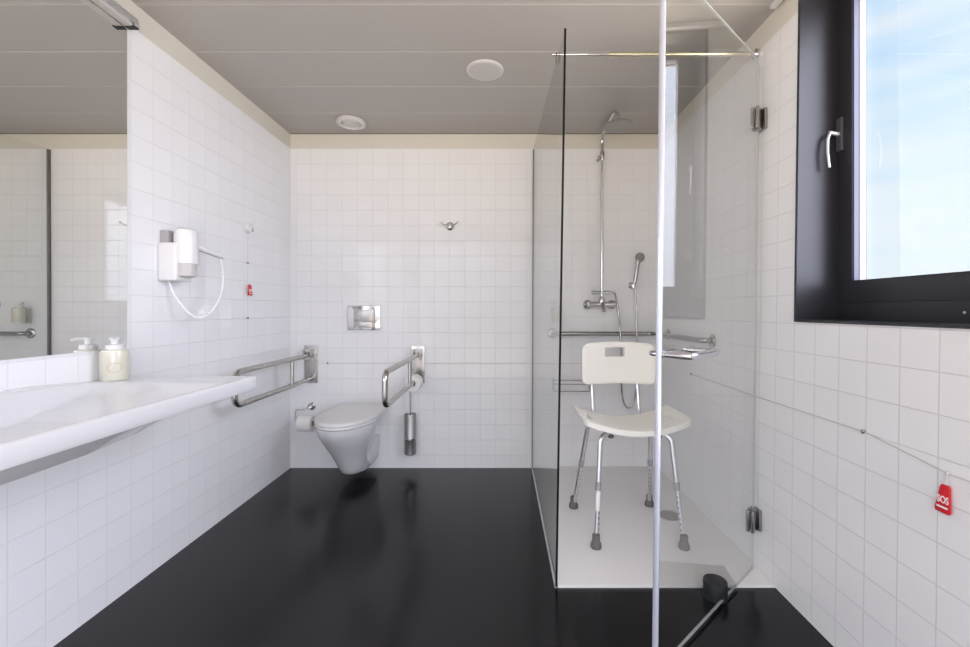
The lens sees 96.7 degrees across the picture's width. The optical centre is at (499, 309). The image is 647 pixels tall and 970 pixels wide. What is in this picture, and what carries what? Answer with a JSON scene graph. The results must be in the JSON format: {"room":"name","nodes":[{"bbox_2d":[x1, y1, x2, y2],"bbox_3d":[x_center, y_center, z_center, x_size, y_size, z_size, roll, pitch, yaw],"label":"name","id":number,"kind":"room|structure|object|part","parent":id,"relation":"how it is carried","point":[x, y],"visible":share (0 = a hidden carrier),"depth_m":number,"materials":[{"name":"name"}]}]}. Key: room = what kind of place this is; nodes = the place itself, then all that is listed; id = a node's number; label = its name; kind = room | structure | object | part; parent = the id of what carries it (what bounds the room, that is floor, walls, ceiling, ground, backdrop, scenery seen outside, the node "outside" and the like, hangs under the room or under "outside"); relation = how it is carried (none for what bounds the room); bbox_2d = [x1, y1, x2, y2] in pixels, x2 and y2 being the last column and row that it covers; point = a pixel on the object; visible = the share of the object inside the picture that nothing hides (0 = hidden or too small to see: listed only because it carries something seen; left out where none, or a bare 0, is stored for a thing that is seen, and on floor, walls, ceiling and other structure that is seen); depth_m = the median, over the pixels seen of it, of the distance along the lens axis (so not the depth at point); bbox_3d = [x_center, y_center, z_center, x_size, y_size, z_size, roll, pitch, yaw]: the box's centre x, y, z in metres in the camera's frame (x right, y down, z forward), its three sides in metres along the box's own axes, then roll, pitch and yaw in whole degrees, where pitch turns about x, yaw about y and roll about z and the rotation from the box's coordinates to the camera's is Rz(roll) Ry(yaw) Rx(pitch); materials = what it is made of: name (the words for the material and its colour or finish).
{"room":"accessible bathroom","nodes":[
{"label":"accessible bathroom","id":0,"kind":"room"},
{"bbox_2d":[0,0,289,646],"bbox_3d":[-1.581,-0.012,1.024,0.150,2.294,4.147,0,0,0],"label":"wall","id":1,"kind":"structure","parent":0,"point":[76,535],"depth_m":1.97,"materials":[{"name":"white tile"}]},
{"bbox_2d":[0,0,126,359],"bbox_3d":[-1.501,-0.488,1.139,0.010,1.277,1.179,0,0,0],"label":"mirror","id":2,"kind":"object","parent":1,"relation":"attached to","point":[63,63],"visible":1,"depth_m":1.47,"materials":[{"name":"mirror"}]},
{"bbox_2d":[91,0,138,29],"bbox_3d":[-1.478,-1.147,1.117,0.053,0.040,1.235,0,0,0],"label":"lamp","id":3,"kind":"object","parent":2,"relation":"attached to","point":[111,7],"visible":1,"depth_m":1.66,"materials":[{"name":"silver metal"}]},
{"bbox_2d":[0,376,255,484],"bbox_3d":[-1.238,0.307,1.011,0.536,0.126,1.422,0,0,0],"label":"washbasin","id":4,"kind":"object","parent":1,"relation":"attached to","point":[42,427],"visible":0.96,"depth_m":1.29,"materials":[{"name":"white ceramic"}]},
{"bbox_2d":[99,337,129,380],"bbox_3d":[-1.447,0.181,1.618,0.086,0.159,0.087,0,0,0],"label":"soap bottle","id":5,"kind":"object","parent":4,"relation":"on","point":[114,360],"visible":1,"depth_m":1.59,"materials":[{"name":"beige plastic"}]},
{"bbox_2d":[158,227,224,317],"bbox_3d":[-1.423,-0.165,2.005,0.165,0.408,0.226,0,0,0],"label":"hair dryer","id":6,"kind":"object","parent":1,"relation":"attached to","point":[179,249],"visible":1,"depth_m":1.91,"materials":[{"name":"white plastic"}]},
{"bbox_3d":[-1.404,-0.108,2.010,0.056,0.294,0.225,0,0,35],"label":"cord","id":7,"kind":"part","parent":6,"relation":"part of","materials":[{"name":"white plastic"}]},
{"bbox_3d":[-1.377,-0.281,2.040,0.034,0.056,0.142,0,0,15],"label":"handle","id":8,"kind":"part","parent":6,"relation":"part of","materials":[{"name":"white plastic"}]},
{"bbox_2d":[114,0,289,147],"bbox_3d":[-1.582,-1.212,1.099,0.148,0.106,3.997,0,0,0],"label":"trim","id":9,"kind":"structure","parent":1,"relation":"attached to","point":[149,28],"depth_m":2.15,"materials":[{"name":"beige paint"}]},
{"bbox_2d":[244,223,253,318],"bbox_3d":[-1.490,-0.156,2.565,0.030,0.722,0.060,0,0,0],"label":"pull cord","id":10,"kind":"object","parent":1,"relation":"attached to","point":[248,228],"visible":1,"depth_m":2.55,"materials":[{"name":"white plastic"}]},
{"bbox_2d":[248,283,252,295],"bbox_3d":[-1.491,-0.123,2.575,0.006,0.073,0.044,0,0,0],"label":"tag","id":11,"kind":"object","parent":10,"relation":"hanging from","point":[250,292],"visible":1,"depth_m":2.57,"materials":[{"name":"red plastic"}]},
{"bbox_2d":[54,468,833,646],"bbox_3d":[-0.015,1.195,1.099,3.381,0.120,4.397,0,0,0],"label":"floor","id":12,"kind":"structure","parent":0,"point":[317,557],"depth_m":1.76,"materials":[{"name":"black tile"}]},
{"bbox_2d":[532,28,759,587],"bbox_3d":[0.689,-0.018,2.429,0.932,2.305,1.335,0,0,0],"label":"screen","id":13,"kind":"object","parent":12,"relation":"on","point":[548,150],"visible":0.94,"depth_m":2.08,"materials":[{"name":"clear glass"}]},
{"bbox_3d":[0.249,-0.011,2.430,0.044,2.279,1.329,0,0,0],"label":"glass panel","id":14,"kind":"part","parent":13,"relation":"part of","materials":[{"name":"clear glass"}]},
{"bbox_2d":[557,467,774,587],"bbox_3d":[0.680,1.126,2.426,0.888,0.019,1.339,0,0,0],"label":"shower tray","id":15,"kind":"object","parent":12,"relation":"on","point":[624,559],"visible":0.73,"depth_m":2.11,"materials":[{"name":"white ceramic"}]},
{"bbox_2d":[569,342,690,550],"bbox_3d":[0.663,0.653,2.253,0.542,0.940,0.498,0,0,0],"label":"chair","id":16,"kind":"object","parent":15,"relation":"on","point":[636,366],"visible":0.94,"depth_m":2.38,"materials":[{"name":"white plastic"}]},
{"bbox_3d":[0.518,0.729,2.331,0.209,0.274,0.046,0,0,36],"label":"leg","id":17,"kind":"part","parent":16,"relation":"part of","materials":[{"name":"silver metal"}]},
{"bbox_3d":[0.530,0.448,2.351,0.020,0.346,0.302,0,0,0],"label":"post","id":18,"kind":"part","parent":16,"relation":"part of","materials":[{"name":"silver metal"}]},
{"bbox_3d":[0.538,0.728,2.134,0.194,0.274,0.043,0,0,-35],"label":"leg","id":19,"kind":"part","parent":16,"relation":"part of","materials":[{"name":"silver metal"}]},
{"bbox_3d":[0.672,0.303,2.464,0.414,0.240,0.060,0,0,0],"label":"backrest","id":20,"kind":"part","parent":16,"relation":"part of","materials":[{"name":"white plastic"}]},
{"bbox_3d":[0.668,0.574,2.234,0.532,0.095,0.378,0,0,0],"label":"seat","id":21,"kind":"part","parent":16,"relation":"part of","materials":[{"name":"white plastic"}]},
{"bbox_3d":[0.792,0.448,2.351,0.020,0.346,0.302,0,0,0],"label":"post","id":22,"kind":"part","parent":16,"relation":"part of","materials":[{"name":"silver metal"}]},
{"bbox_3d":[0.781,0.729,2.339,0.205,0.275,0.057,0,0,-40],"label":"leg","id":23,"kind":"part","parent":16,"relation":"part of","materials":[{"name":"silver metal"}]},
{"bbox_3d":[0.792,0.729,2.134,0.192,0.274,0.048,0,0,36],"label":"leg","id":24,"kind":"part","parent":16,"relation":"part of","materials":[{"name":"silver metal"}]},
{"bbox_2d":[703,573,727,603],"bbox_3d":[0.852,1.102,1.706,0.090,0.066,0.090,0,0,0],"label":"door stop","id":25,"kind":"object","parent":12,"relation":"on","point":[715,587],"visible":1,"depth_m":1.68,"materials":[{"name":"black rubber"}]},
{"bbox_2d":[131,0,783,133],"bbox_3d":[-0.114,-1.324,1.099,3.184,0.121,4.397,0,0,0],"label":"ceiling","id":26,"kind":"structure","parent":0,"point":[395,66],"depth_m":2.15,"materials":[{"name":"grey paint"}]},
{"bbox_2d":[336,115,365,129],"bbox_3d":[-0.998,-1.252,2.890,0.192,0.027,0.192,0,0,0],"label":"ceiling vent","id":27,"kind":"object","parent":26,"relation":"in","point":[349,122],"visible":1,"depth_m":2.87,"materials":[{"name":"grey plastic"}]},
{"bbox_2d":[466,59,503,80],"bbox_3d":[-0.079,-1.260,2.272,0.196,0.012,0.196,0,0,0],"label":"recessed light","id":28,"kind":"object","parent":26,"relation":"in","point":[482,69],"visible":1,"depth_m":2.26,"materials":[{"name":"grey plastic"}]},
{"bbox_2d":[469,62,500,79],"bbox_3d":[-0.079,-1.259,2.272,0.168,0.010,0.168,0,0,0],"label":"diffuser","id":29,"kind":"object","parent":28,"relation":"attached to","point":[477,70],"depth_m":2.26,"materials":[{"name":"grey plastic"}]},
{"bbox_2d":[770,0,782,8],"bbox_3d":[1.130,-1.256,1.544,0.024,0.018,0.488,0,0,0],"label":"track","id":30,"kind":"object","parent":26,"relation":"attached to","point":[775,3],"visible":1,"depth_m":1.76,"materials":[{"name":"white plastic"}]},
{"bbox_2d":[290,149,657,467],"bbox_3d":[-0.099,-0.012,3.172,3.114,2.294,0.150,0,0,0],"label":"wall","id":31,"kind":"structure","parent":0,"point":[366,228],"depth_m":3.10,"materials":[{"name":"white tile"}]},
{"bbox_2d":[231,346,317,407],"bbox_3d":[-1.355,0.389,2.640,0.094,0.268,0.912,0,0,0],"label":"rail","id":32,"kind":"object","parent":31,"relation":"attached to","point":[310,353],"visible":0.9,"depth_m":2.80,"materials":[{"name":"silver metal"}]},
{"bbox_3d":[-1.355,0.389,3.092,0.094,0.268,0.010,0,0,0],"label":"wall plate","id":33,"kind":"part","parent":32,"relation":"part of","materials":[{"name":"silver metal"}]},
{"bbox_2d":[294,402,315,421],"bbox_3d":[-1.363,0.722,3.046,0.135,0.121,0.101,0,0,0],"label":"toilet roll holder","id":34,"kind":"object","parent":31,"relation":"attached to","point":[311,406],"visible":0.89,"depth_m":3.06,"materials":[{"name":"silver metal"}]},
{"bbox_3d":[-1.363,0.734,3.029,0.135,0.098,0.067,0,0,0],"label":"wire arm","id":35,"kind":"part","parent":34,"relation":"part of","materials":[{"name":"silver metal"}]},
{"bbox_2d":[295,416,314,430],"bbox_3d":[-1.350,0.790,3.000,0.098,0.106,0.106,0,0,0],"label":"toilet roll","id":36,"kind":"object","parent":34,"relation":"on","point":[303,423],"visible":0.94,"depth_m":2.96,"materials":[{"name":"white paper"}]},
{"bbox_2d":[314,403,386,474],"bbox_3d":[-0.970,0.862,2.793,0.370,0.402,0.604,0,0,0],"label":"toilet","id":37,"kind":"object","parent":31,"relation":"attached to","point":[346,430],"visible":1,"depth_m":2.66,"materials":[{"name":"white ceramic"}]},
{"bbox_3d":[-0.970,0.884,2.796,0.356,0.358,0.600,0,0,0],"label":"bowl","id":38,"kind":"part","parent":37,"relation":"part of","materials":[{"name":"white ceramic"}]},
{"bbox_3d":[-0.970,0.672,2.772,0.370,0.022,0.561,0,0,0],"label":"lid","id":39,"kind":"part","parent":37,"relation":"part of","materials":[{"name":"white plastic"}]},
{"bbox_3d":[-0.970,0.695,2.773,0.364,0.017,0.558,0,0,0],"label":"seat","id":40,"kind":"part","parent":37,"relation":"part of","materials":[{"name":"white plastic"}]},
{"bbox_2d":[348,305,379,329],"bbox_3d":[-0.975,0.056,3.088,0.234,0.176,0.016,0,0,0],"label":"flush plate","id":41,"kind":"object","parent":31,"relation":"attached to","point":[360,317],"visible":1,"depth_m":3.08,"materials":[{"name":"silver metal"}]},
{"bbox_2d":[382,346,424,407],"bbox_3d":[-0.588,0.389,2.640,0.094,0.268,0.912,0,0,0],"label":"rail","id":42,"kind":"object","parent":31,"relation":"attached to","point":[416,361],"visible":0.89,"depth_m":2.79,"materials":[{"name":"silver metal"}]},
{"bbox_2d":[405,374,422,391],"bbox_3d":[-0.588,0.496,2.945,0.108,0.108,0.095,0,0,0],"label":"toilet roll","id":43,"kind":"object","parent":42,"relation":"on","point":[416,378],"visible":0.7,"depth_m":2.90,"materials":[{"name":"white paper"}]},
{"bbox_3d":[-0.588,0.389,3.092,0.094,0.268,0.010,0,0,0],"label":"wall plate","id":44,"kind":"part","parent":42,"relation":"part of","materials":[{"name":"silver metal"}]},
{"bbox_2d":[404,412,416,455],"bbox_3d":[-0.631,0.872,3.044,0.086,0.282,0.105,0,0,0],"label":"brush holder","id":45,"kind":"object","parent":31,"relation":"attached to","point":[410,437],"visible":0.99,"depth_m":3.00,"materials":[{"name":"grey metal"}]},
{"bbox_2d":[440,221,457,229],"bbox_3d":[-0.359,-0.600,3.070,0.129,0.058,0.053,0,0,0],"label":"wall hook","id":46,"kind":"object","parent":31,"relation":"attached to","point":[449,226],"visible":1,"depth_m":3.07,"materials":[{"name":"silver metal"}]},
{"bbox_2d":[327,362,581,363],"bbox_3d":[-0.150,0.381,3.091,2.500,0.013,0.010,0,0,0],"label":"pull cord","id":47,"kind":"object","parent":31,"relation":"attached to","point":[327,362],"visible":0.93,"depth_m":3.09,"materials":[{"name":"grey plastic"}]},
{"bbox_3d":[-0.150,0.383,3.093,2.500,0.007,0.003,0,0,0],"label":"cord","id":48,"kind":"part","parent":47,"relation":"part of","materials":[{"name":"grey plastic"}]},
{"bbox_2d":[290,134,657,148],"bbox_3d":[-0.074,-1.212,3.173,3.064,0.106,0.148,0,0,0],"label":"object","id":49,"kind":"structure","parent":31,"relation":"attached to","point":[297,141],"depth_m":3.10,"materials":[{"name":"beige paint"}]},
{"bbox_2d":[561,380,589,391],"bbox_3d":[0.510,0.528,3.045,0.266,0.086,0.103,0,0,0],"label":"wire basket","id":50,"kind":"object","parent":31,"relation":"attached to","point":[561,380],"visible":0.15,"depth_m":2.99,"materials":[{"name":"silver metal"}]},
{"bbox_2d":[583,110,632,311],"bbox_3d":[0.715,-0.622,2.853,0.240,1.271,0.487,0,0,0],"label":"shower column","id":51,"kind":"structure","parent":31,"relation":"attached to","point":[618,125],"depth_m":3.03,"materials":[{"name":"silver metal"}]},
{"bbox_3d":[0.720,-0.021,3.004,0.024,0.069,0.042,0,0,0],"label":"lever","id":52,"kind":"part","parent":51,"relation":"part of","materials":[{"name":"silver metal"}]},
{"bbox_2d":[628,282,635,288],"bbox_3d":[0.943,-0.176,3.062,0.044,0.044,0.069,0,0,0],"label":"holder","id":53,"kind":"object","parent":31,"relation":"attached to","point":[631,285],"visible":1,"depth_m":3.04,"materials":[{"name":"silver metal"}]},
{"bbox_2d":[610,252,644,408],"bbox_3d":[0.893,0.149,3.030,0.239,1.101,0.060,0,0,0],"label":"shower","id":54,"kind":"object","parent":53,"relation":"in","point":[639,257],"visible":0.77,"depth_m":3.02,"materials":[{"name":"silver metal"}]},
{"bbox_3d":[0.962,-0.276,3.029,0.050,0.179,0.032,0,0,37],"label":"handle","id":55,"kind":"part","parent":54,"relation":"part of","materials":[{"name":"silver metal"}]},
{"bbox_2d":[661,12,969,646],"bbox_3d":[1.258,-0.012,1.099,0.265,2.294,3.997,0,0,0],"label":"wall","id":56,"kind":"structure","parent":0,"point":[853,536],"depth_m":1.68,"materials":[{"name":"white tile"}]},
{"bbox_2d":[561,329,715,347],"bbox_3d":[0.909,0.166,2.844,0.513,0.074,1.149,0,0,-44],"label":"grab bar","id":57,"kind":"object","parent":56,"relation":"attached to","point":[711,340],"visible":0.67,"depth_m":2.98,"materials":[{"name":"silver metal"}]},
{"bbox_3d":[0.909,0.165,2.844,0.513,0.035,1.116,0,0,-44],"label":"rail","id":58,"kind":"part","parent":57,"relation":"part of","materials":[{"name":"silver metal"}]},
{"bbox_2d":[649,0,767,646],"bbox_3d":[0.840,0.017,1.585,0.898,2.212,0.150,0,0,-40],"label":"shower door","id":59,"kind":"structure","parent":56,"relation":"attached to","point":[758,118],"depth_m":1.33,"materials":[{"name":"clear glass"}]},
{"bbox_3d":[0.615,0.137,1.368,0.237,0.023,0.103,0,0,-41],"label":"pull handle","id":60,"kind":"part","parent":59,"relation":"part of","materials":[{"name":"silver metal"}]},
{"bbox_3d":[1.121,0.909,1.883,0.013,0.090,0.060,0,0,0],"label":"wall plate","id":61,"kind":"part","parent":59,"relation":"part of","materials":[{"name":"silver metal"}]},
{"bbox_3d":[1.145,-0.827,1.883,0.013,0.090,0.060,0,0,0],"label":"wall plate","id":62,"kind":"part","parent":59,"relation":"part of","materials":[{"name":"silver metal"}]},
{"bbox_2d":[664,0,797,144],"bbox_3d":[1.274,-1.212,1.099,0.232,0.106,3.997,0,0,0],"label":"trim","id":63,"kind":"structure","parent":56,"relation":"attached to","point":[787,9],"depth_m":2.13,"materials":[{"name":"beige paint"}]},
{"bbox_2d":[690,373,969,481],"bbox_3d":[1.129,0.395,1.627,0.010,0.046,1.854,0,0,0],"label":"pull cord","id":64,"kind":"object","parent":56,"relation":"attached to","point":[862,430],"visible":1,"depth_m":1.32,"materials":[{"name":"fabric"}]},
{"bbox_2d":[935,475,951,515],"bbox_3d":[1.125,0.466,1.095,0.007,0.097,0.038,0,0,0],"label":"tag","id":65,"kind":"object","parent":64,"relation":"hanging from","point":[943,504],"visible":1,"depth_m":1.09,"materials":[{"name":"red plastic"}]},
{"bbox_2d":[794,0,969,328],"bbox_3d":[1.249,-0.602,0.983,0.226,1.296,1.370,0,0,0],"label":"window","id":66,"kind":"structure","parent":56,"relation":"in","point":[832,285],"depth_m":1.63,"materials":[{"name":"grey metal"}]},
{"bbox_3d":[1.259,-0.607,1.631,0.054,0.141,0.019,0,0,0],"label":"handle","id":67,"kind":"part","parent":66,"relation":"part of","materials":[{"name":"silver metal"}]},
{"bbox_3d":[1.286,-0.663,1.632,0.011,0.127,0.028,0,0,0],"label":"handle plate","id":68,"kind":"part","parent":66,"relation":"part of","materials":[{"name":"grey metal"}]},
{"bbox_3d":[1.319,-0.630,0.989,0.055,1.207,1.304,0,0,0],"label":"sash","id":69,"kind":"part","parent":66,"relation":"part of","materials":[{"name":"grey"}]}
]}

